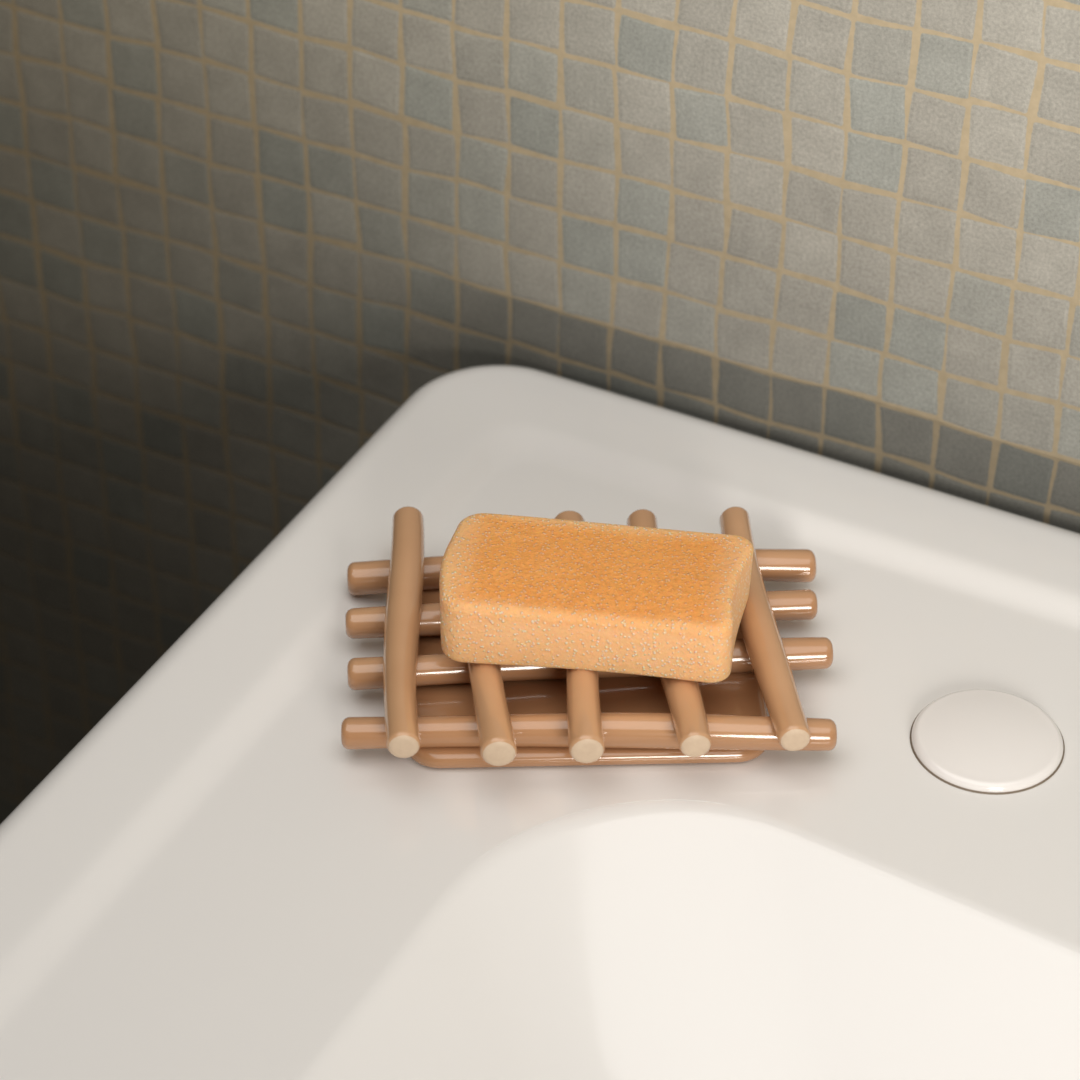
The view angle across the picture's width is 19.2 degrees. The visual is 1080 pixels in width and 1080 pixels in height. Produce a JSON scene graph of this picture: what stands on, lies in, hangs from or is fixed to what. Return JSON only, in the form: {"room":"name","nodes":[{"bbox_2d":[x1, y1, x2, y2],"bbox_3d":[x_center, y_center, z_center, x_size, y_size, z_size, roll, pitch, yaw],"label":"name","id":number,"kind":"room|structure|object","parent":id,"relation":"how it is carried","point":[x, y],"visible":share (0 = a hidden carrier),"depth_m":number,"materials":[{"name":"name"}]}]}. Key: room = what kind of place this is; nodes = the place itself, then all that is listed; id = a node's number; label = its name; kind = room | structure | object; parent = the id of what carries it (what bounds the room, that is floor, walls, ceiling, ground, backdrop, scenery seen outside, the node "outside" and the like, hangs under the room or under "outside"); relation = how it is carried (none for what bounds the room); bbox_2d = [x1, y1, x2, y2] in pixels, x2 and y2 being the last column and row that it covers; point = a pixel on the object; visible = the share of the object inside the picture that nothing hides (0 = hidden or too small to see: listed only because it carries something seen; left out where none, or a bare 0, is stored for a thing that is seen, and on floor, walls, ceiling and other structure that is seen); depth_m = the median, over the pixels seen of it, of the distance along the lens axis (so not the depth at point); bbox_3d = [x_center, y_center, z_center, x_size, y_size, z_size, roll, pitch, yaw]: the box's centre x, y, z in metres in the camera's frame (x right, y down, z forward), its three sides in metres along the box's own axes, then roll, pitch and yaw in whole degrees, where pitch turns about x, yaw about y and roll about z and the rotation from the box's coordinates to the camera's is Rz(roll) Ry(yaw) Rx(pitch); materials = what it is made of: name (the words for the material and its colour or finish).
{"room":"bathroom","nodes":[
{"label":"bathroom","id":0,"kind":"room"},
{"bbox_2d":[0,0,1079,823],"bbox_3d":[0.242,-0.219,0.735,3.000,2.400,0.001,18,41,21],"label":"wall","id":1,"kind":"structure","parent":0,"point":[238,237],"depth_m":0.99,"materials":[{"name":"tile"}]},
{"bbox_2d":[0,365,1079,1079],"bbox_3d":[0.139,0.208,0.794,0.620,0.150,0.470,18,41,21],"label":"washbasin","id":2,"kind":"object","parent":1,"relation":"attached to","point":[208,884],"visible":0.91,"depth_m":0.84,"materials":[{"name":"white ceramic"}]},
{"bbox_2d":[341,506,836,768],"bbox_3d":[0.013,0.029,0.888,0.136,0.023,0.104,-1,38,-2],"label":"soap dish","id":3,"kind":"object","parent":2,"relation":"on","point":[440,711],"visible":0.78,"depth_m":0.87,"materials":[{"name":"brown wood"}]},
{"bbox_2d":[439,513,753,682],"bbox_3d":[0.015,0.015,0.874,0.084,0.021,0.046,5,38,6],"label":"soap bar","id":4,"kind":"object","parent":3,"relation":"on","point":[516,590],"depth_m":0.86,"materials":[{"name":"orange"}]},
{"bbox_2d":[910,689,1064,794],"bbox_3d":[0.122,0.054,0.873,0.042,0.004,0.042,18,41,21],"label":"cover","id":5,"kind":"object","parent":2,"relation":"on","point":[982,741],"visible":1,"depth_m":0.87,"materials":[{"name":"white porcelain"}]}
]}

